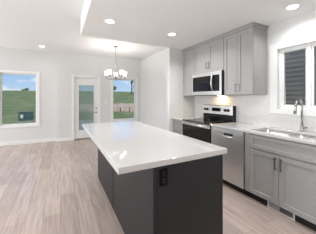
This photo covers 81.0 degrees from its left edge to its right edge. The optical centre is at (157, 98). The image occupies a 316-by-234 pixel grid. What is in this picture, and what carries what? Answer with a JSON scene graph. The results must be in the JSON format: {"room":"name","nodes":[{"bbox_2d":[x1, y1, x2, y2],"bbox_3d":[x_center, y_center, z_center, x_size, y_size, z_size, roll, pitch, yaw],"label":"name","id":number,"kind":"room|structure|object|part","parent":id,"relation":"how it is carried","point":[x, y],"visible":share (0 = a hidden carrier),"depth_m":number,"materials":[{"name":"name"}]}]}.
{"room":"kitchen","nodes":[
{"label":"kitchen","id":0,"kind":"room"},
{"bbox_2d":[0,47,56,141],"bbox_3d":[-4.871,-0.046,5.067,3.685,2.780,0.200,0,0,-28],"label":"wall","id":1,"kind":"structure","parent":0,"point":[43,62],"depth_m":5.63,"materials":[{"name":"paint"}]},
{"bbox_2d":[0,70,39,128],"bbox_3d":[-4.071,0.026,5.431,1.020,1.645,0.138,0,0,-28],"label":"window","id":2,"kind":"structure","parent":1,"relation":"in","point":[11,72],"depth_m":5.46,"materials":[{"name":"white paint"}]},
{"bbox_2d":[0,138,56,145],"bbox_3d":[-4.732,1.292,5.019,3.485,0.105,0.014,0,0,-28],"label":"baseboard","id":3,"kind":"structure","parent":1,"relation":"attached to","point":[46,139],"depth_m":5.47,"materials":[{"name":"white paint"}]},
{"bbox_2d":[0,0,165,59],"bbox_3d":[-1.185,-1.511,1.439,6.840,0.150,10.050,0,0,-28],"label":"ceiling","id":4,"kind":"structure","parent":0,"point":[55,25],"depth_m":4.04,"materials":[{"name":"white paint"}]},
{"bbox_2d":[104,46,126,80],"bbox_3d":[-1.152,-0.957,5.125,0.607,0.958,0.623,0,0,-28],"label":"chandelier","id":5,"kind":"object","parent":4,"relation":"hanging from","point":[108,72],"visible":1,"depth_m":5.10,"materials":[{"name":"white glass"}]},
{"bbox_2d":[57,52,140,137],"bbox_3d":[-1.773,-0.046,6.524,3.155,2.780,0.200,0,0,-28],"label":"wall","id":6,"kind":"structure","parent":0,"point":[68,64],"depth_m":6.09,"materials":[{"name":"paint"}]},
{"bbox_2d":[57,137,71,141],"bbox_3d":[-1.883,1.292,6.345,2.793,0.105,0.014,0,0,-28],"label":"baseboard","id":7,"kind":"structure","parent":6,"relation":"attached to","point":[67,138],"depth_m":5.79,"materials":[{"name":"white paint"}]},
{"bbox_2d":[72,74,100,139],"bbox_3d":[-2.387,0.293,6.162,0.891,2.102,0.168,0,0,-28],"label":"door","id":8,"kind":"structure","parent":6,"relation":"attached to","point":[77,80],"depth_m":6.06,"materials":[{"name":"white paint"}]},
{"bbox_3d":[-2.375,0.306,6.138,0.530,1.535,0.012,0,0,-28],"label":"glass frame","id":9,"kind":"part","parent":8,"relation":"part of","materials":[{"name":"clear glass"}]},
{"bbox_2d":[111,76,137,121],"bbox_3d":[-1.229,0.039,6.754,1.002,1.620,0.138,0,0,-28],"label":"window","id":10,"kind":"structure","parent":6,"relation":"attached to","point":[112,77],"depth_m":6.72,"materials":[{"name":"white paint"}]},
{"bbox_2d":[141,48,166,129],"bbox_3d":[0.175,-0.046,5.818,0.362,2.780,2.860,0,0,-28],"label":"wall","id":11,"kind":"structure","parent":0,"point":[153,67],"depth_m":5.98,"materials":[{"name":"paint"}]},
{"bbox_2d":[0,139,315,233],"bbox_3d":[-1.185,1.404,1.439,6.840,0.120,10.050,0,0,-28],"label":"floor","id":12,"kind":"structure","parent":0,"point":[53,187],"depth_m":2.41,"materials":[{"name":"wood"}]},
{"bbox_2d":[82,121,226,233],"bbox_3d":[-0.341,0.887,2.346,0.950,0.914,2.229,0,0,-28],"label":"kitchen island","id":13,"kind":"object","parent":12,"relation":"on","point":[155,180],"visible":1,"depth_m":1.49,"materials":[{"name":"white stone"}]},
{"bbox_3d":[-0.783,0.910,2.708,0.015,0.868,1.037,0,0,-28],"label":"panel","id":14,"kind":"part","parent":13,"relation":"part of","materials":[{"name":"grey paint"}]},
{"bbox_3d":[-0.279,0.910,1.749,0.015,0.868,1.085,0,0,-28],"label":"panel","id":15,"kind":"part","parent":13,"relation":"part of","materials":[{"name":"grey paint"}]},
{"bbox_2d":[82,121,226,174],"bbox_3d":[-0.343,0.453,2.348,0.950,0.045,2.223,0,0,-28],"label":"island countertop","id":16,"kind":"structure","parent":13,"relation":"on","point":[129,146],"depth_m":1.65,"materials":[{"name":"white stone"}]},
{"bbox_3d":[-0.020,0.910,1.269,0.028,0.868,0.005,0,0,-28],"label":"corner post","id":17,"kind":"part","parent":13,"relation":"part of","materials":[{"name":"grey paint"}]},
{"bbox_2d":[159,168,167,186],"bbox_3d":[0.039,0.552,1.293,0.065,0.120,0.006,0,0,-28],"label":"power outlet","id":18,"kind":"object","parent":13,"relation":"attached to","point":[163,172],"depth_m":1.29,"materials":[{"name":"black plastic"}]},
{"bbox_3d":[0.261,0.910,1.423,0.608,0.868,0.017,0,0,-28],"label":"panel","id":19,"kind":"part","parent":13,"relation":"part of","materials":[{"name":"grey paint"}]},
{"bbox_2d":[173,119,182,134],"bbox_3d":[0.695,0.902,4.106,0.604,0.883,0.408,0,0,-28],"label":"base cabinet","id":20,"kind":"object","parent":12,"relation":"on","point":[178,126],"visible":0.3,"depth_m":3.98,"materials":[{"name":"grey paint"}]},
{"bbox_3d":[0.437,0.800,3.970,0.020,0.288,0.400,0,0,-28],"label":"drawer","id":21,"kind":"part","parent":20,"relation":"part of","materials":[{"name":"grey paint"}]},
{"bbox_3d":[0.437,0.563,3.970,0.020,0.174,0.400,0,0,-28],"label":"drawer","id":22,"kind":"part","parent":20,"relation":"part of","materials":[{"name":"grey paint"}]},
{"bbox_2d":[172,116,202,120],"bbox_3d":[0.687,0.445,4.095,0.631,0.030,0.410,0,0,-28],"label":"countertop","id":23,"kind":"structure","parent":20,"relation":"on","point":[190,117],"depth_m":4.13,"materials":[{"name":"white stone"}]},
{"bbox_2d":[181,105,235,143],"bbox_3d":[0.936,0.732,3.543,0.693,1.185,0.786,0,0,-28],"label":"electric range","id":24,"kind":"object","parent":12,"relation":"on","point":[197,128],"visible":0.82,"depth_m":3.46,"materials":[{"name":"silver metal"}]},
{"bbox_3d":[0.652,0.482,3.394,0.052,0.028,0.726,0,0,-28],"label":"handle","id":25,"kind":"part","parent":24,"relation":"part of","materials":[{"name":"silver metal"}]},
{"bbox_3d":[0.677,0.487,3.407,0.004,0.050,0.780,0,0,-28],"label":"door trim","id":26,"kind":"part","parent":24,"relation":"part of","materials":[{"name":"silver metal"}]},
{"bbox_3d":[0.696,0.801,3.417,0.038,0.685,0.780,0,0,-28],"label":"oven door","id":27,"kind":"part","parent":24,"relation":"part of","materials":[{"name":"black glass"}]},
{"bbox_2d":[183,118,230,124],"bbox_3d":[0.924,0.438,3.537,0.545,0.021,0.786,0,0,-28],"label":"cooktop","id":28,"kind":"object","parent":24,"relation":"in","point":[199,121],"depth_m":3.48,"materials":[{"name":"black glass"}]},
{"bbox_3d":[1.167,0.371,3.671,0.004,0.110,0.770,0,0,-28],"label":"glass","id":29,"kind":"part","parent":24,"relation":"part of","materials":[{"name":"black glass"}]},
{"bbox_3d":[1.164,0.228,3.669,0.012,0.168,0.770,0,0,-28],"label":"control panel","id":30,"kind":"part","parent":24,"relation":"part of","materials":[{"name":"silver metal"}]},
{"bbox_3d":[1.205,0.292,3.691,0.080,0.307,0.774,0,0,-28],"label":"panel","id":31,"kind":"part","parent":24,"relation":"part of","materials":[{"name":"black plastic"}]},
{"bbox_2d":[211,126,246,194],"bbox_3d":[1.284,0.903,2.928,0.657,0.882,0.608,0,0,-28],"label":"dishwasher","id":32,"kind":"object","parent":12,"relation":"on","point":[234,141],"visible":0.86,"depth_m":2.68,"materials":[{"name":"silver metal"}]},
{"bbox_2d":[245,129,315,230],"bbox_3d":[1.636,0.902,2.281,0.634,0.883,0.848,0,0,-28],"label":"base cabinet","id":33,"kind":"object","parent":12,"relation":"on","point":[280,172],"visible":0.98,"depth_m":2.08,"materials":[{"name":"grey paint"}]},
{"bbox_2d":[211,122,315,144],"bbox_3d":[1.498,0.445,2.550,0.631,0.030,1.483,0,0,-28],"label":"countertop","id":34,"kind":"structure","parent":33,"relation":"on","point":[237,126],"depth_m":2.51,"materials":[{"name":"white stone"}]},
{"bbox_2d":[266,130,315,140],"bbox_3d":[1.610,0.549,2.291,0.432,0.174,0.798,0,0,-28],"label":"sink","id":35,"kind":"object","parent":34,"relation":"in","point":[267,131],"visible":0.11,"depth_m":2.36,"materials":[{"name":"silver metal"}]},
{"bbox_3d":[1.517,0.549,2.467,0.432,0.174,0.399,0,0,-28],"label":"bowl","id":36,"kind":"part","parent":35,"relation":"part of","materials":[{"name":"silver metal"}]},
{"bbox_3d":[1.704,0.549,2.111,0.432,0.174,0.393,0,0,-28],"label":"bowl","id":37,"kind":"part","parent":35,"relation":"part of","materials":[{"name":"silver metal"}]},
{"bbox_2d":[293,98,310,131],"bbox_3d":[1.811,0.216,2.330,0.213,0.428,0.124,0,0,-28],"label":"kitchen faucet","id":38,"kind":"object","parent":34,"relation":"on","point":[302,127],"visible":1,"depth_m":2.38,"materials":[{"name":"metal"}]},
{"bbox_3d":[1.799,0.173,2.362,0.174,0.342,0.025,0,0,-28],"label":"spout","id":39,"kind":"part","parent":38,"relation":"part of","materials":[{"name":"metal"}]},
{"bbox_3d":[1.314,0.955,2.299,0.020,0.582,0.366,0,0,-28],"label":"door","id":40,"kind":"part","parent":33,"relation":"part of","materials":[{"name":"grey paint"}]},
{"bbox_2d":[267,201,294,220],"bbox_3d":[1.429,1.299,2.154,0.020,0.090,0.301,0,0,-28],"label":"floor register","id":41,"kind":"object","parent":33,"relation":"attached to","point":[270,205],"visible":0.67,"depth_m":2.14,"materials":[{"name":"grey paint"}]},
{"bbox_2d":[280,207,291,216],"bbox_3d":[1.451,1.293,2.099,0.003,0.050,0.132,0,0,-28],"label":"grille","id":42,"kind":"object","parent":41,"relation":"attached to","point":[283,212],"depth_m":2.10,"materials":[{"name":"grey metal"}]},
{"bbox_3d":[1.407,0.563,2.121,0.020,0.174,0.768,0,0,-28],"label":"drawer","id":43,"kind":"part","parent":33,"relation":"part of","materials":[{"name":"grey paint"}]},
{"bbox_3d":[1.493,0.955,1.958,0.020,0.582,0.398,0,0,-28],"label":"door","id":44,"kind":"part","parent":33,"relation":"part of","materials":[{"name":"grey paint"}]},
{"bbox_2d":[167,48,182,131],"bbox_3d":[0.627,-0.046,4.373,0.904,2.780,0.120,0,0,-28],"label":"wall","id":45,"kind":"structure","parent":0,"point":[174,56],"depth_m":4.18,"materials":[{"name":"paint"}]},
{"bbox_2d":[81,0,315,49],"bbox_3d":[1.273,-1.275,0.962,2.532,0.322,6.520,0,0,-28],"label":"ceiling","id":46,"kind":"structure","parent":0,"point":[147,22],"depth_m":2.58,"materials":[{"name":"white paint"}]},
{"bbox_2d":[104,19,115,23],"bbox_3d":[-0.697,-1.111,2.685,0.170,0.006,0.170,0,0,-28],"label":"recessed light","id":47,"kind":"object","parent":46,"relation":"in","point":[108,21],"visible":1,"depth_m":2.68,"materials":[{"name":"white paint"}]},
{"bbox_2d":[284,3,300,10],"bbox_3d":[1.645,-1.111,2.258,0.170,0.006,0.170,0,0,-28],"label":"recessed light","id":48,"kind":"object","parent":46,"relation":"in","point":[292,6],"visible":1,"depth_m":2.26,"materials":[{"name":"white paint"}]},
{"bbox_2d":[267,10,315,128],"bbox_3d":[2.482,-0.046,1.597,0.200,2.780,6.520,0,0,-28],"label":"wall","id":49,"kind":"structure","parent":0,"point":[302,25],"depth_m":2.60,"materials":[{"name":"paint"}]},
{"bbox_2d":[183,49,193,95],"bbox_3d":[0.819,-0.557,4.173,0.348,0.998,0.404,0,0,-28],"label":"upper cabinet","id":50,"kind":"object","parent":49,"relation":"attached to","point":[188,56],"visible":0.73,"depth_m":4.10,"materials":[{"name":"grey paint"}]},
{"bbox_2d":[194,37,223,74],"bbox_3d":[1.089,-0.772,3.628,0.378,0.568,0.808,0,0,-28],"label":"upper cabinet","id":51,"kind":"object","parent":49,"relation":"attached to","point":[209,57],"visible":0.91,"depth_m":3.49,"materials":[{"name":"grey paint"}]},
{"bbox_3d":[0.869,-0.771,3.726,0.020,0.562,0.422,0,0,-28],"label":"door","id":52,"kind":"part","parent":51,"relation":"part of","materials":[{"name":"grey paint"}]},
{"bbox_2d":[192,70,223,95],"bbox_3d":[1.045,-0.269,3.605,0.453,0.430,0.800,0,0,-28],"label":"microwave","id":53,"kind":"object","parent":51,"relation":"attached to","point":[210,83],"visible":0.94,"depth_m":3.45,"materials":[{"name":"silver metal"}]},
{"bbox_3d":[1.056,-0.771,3.370,0.020,0.562,0.374,0,0,-28],"label":"door","id":54,"kind":"part","parent":51,"relation":"part of","materials":[{"name":"grey paint"}]},
{"bbox_2d":[182,22,268,51],"bbox_3d":[1.129,-1.085,3.556,0.375,0.057,1.788,0,0,-28],"label":"trim","id":55,"kind":"structure","parent":51,"relation":"attached to","point":[252,24],"depth_m":3.07,"materials":[{"name":"grey paint"}]},
{"bbox_2d":[224,27,266,94],"bbox_3d":[1.405,-0.557,3.026,0.378,0.998,0.548,0,0,-28],"label":"upper cabinet","id":56,"kind":"object","parent":49,"relation":"attached to","point":[245,51],"visible":1,"depth_m":2.85,"materials":[{"name":"grey paint"}]},
{"bbox_3d":[1.210,-0.556,3.077,0.020,0.992,0.268,0,0,-28],"label":"door","id":57,"kind":"part","parent":56,"relation":"part of","materials":[{"name":"grey paint"}]},
{"bbox_3d":[1.336,-0.556,2.836,0.020,0.992,0.268,0,0,-28],"label":"door","id":58,"kind":"part","parent":56,"relation":"part of","materials":[{"name":"grey paint"}]},
{"bbox_2d":[183,94,315,132],"bbox_3d":[1.360,0.186,3.154,0.340,0.488,2.720,0,0,-28],"label":"backsplash","id":59,"kind":"structure","parent":49,"relation":"attached to","point":[250,109],"depth_m":3.10,"materials":[{"name":"white tile"}]},
{"bbox_2d":[269,34,315,116],"bbox_3d":[1.995,-0.291,2.408,0.128,1.040,1.016,0,0,-28],"label":"window","id":60,"kind":"structure","parent":49,"relation":"in","point":[309,109],"depth_m":2.65,"materials":[{"name":"white paint"}]},
{"bbox_3d":[1.927,-0.287,2.600,0.046,0.823,0.328,0,0,-28],"label":"sash","id":61,"kind":"part","parent":60,"relation":"part of","materials":[{"name":"white paint"}]},
{"bbox_3d":[2.021,-0.283,2.422,0.070,0.875,0.790,0,0,-28],"label":"frame","id":62,"kind":"part","parent":60,"relation":"part of","materials":[{"name":"white paint"}]},
{"bbox_3d":[2.105,-0.287,2.261,0.046,0.823,0.368,0,0,-28],"label":"sash","id":63,"kind":"part","parent":60,"relation":"part of","materials":[{"name":"white paint"}]},
{"label":"outside","id":64,"kind":"structure","parent":0,"visible":0},
{"bbox_2d":[2,90,133,123],"bbox_3d":[-46.921,-1.803,89.383,320.000,7.294,188.100,0,0,-28],"label":"field","id":65,"kind":"structure","parent":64,"point":[13,101],"depth_m":44.53,"materials":[{"name":"green plant"}]},
{"bbox_2d":[17,111,34,121],"bbox_3d":[-10.536,1.454,14.799,1.000,0.780,0.900,0,0,-28],"label":"utility box","id":66,"kind":"object","parent":65,"relation":"on","point":[23,116],"visible":1,"depth_m":14.47,"materials":[{"name":"green metal"}]},
{"bbox_2d":[79,103,133,111],"bbox_3d":[-5.369,1.286,27.224,15.000,1.156,3.400,0,0,0],"label":"dirt mound","id":67,"kind":"object","parent":65,"relation":"on","point":[124,106],"visible":0.42,"depth_m":25.81,"materials":[{"name":"beige soil"}]},
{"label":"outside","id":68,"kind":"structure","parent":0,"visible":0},
{"bbox_3d":[-3.242,1.894,-4.582,70.000,0.100,18.900,0,0,-28],"label":"yard","id":69,"kind":"structure","parent":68,"visible":0},
{"bbox_2d":[286,47,315,105],"bbox_3d":[5.679,-1.556,5.522,6.650,6.800,13.100,0,0,-28],"label":"neighbouring house","id":70,"kind":"structure","parent":69,"relation":"on","point":[295,60],"depth_m":4.08,"materials":[{"name":"grey"}]},
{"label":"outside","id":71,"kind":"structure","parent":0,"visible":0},
{"bbox_2d":[79,120,93,129],"bbox_3d":[-4.254,1.879,11.009,3.300,0.130,9.550,0,0,-28],"label":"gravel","id":72,"kind":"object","parent":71,"point":[81,122],"visible":0.07,"depth_m":13.83,"materials":[{"name":"grey gravel"}]}
]}

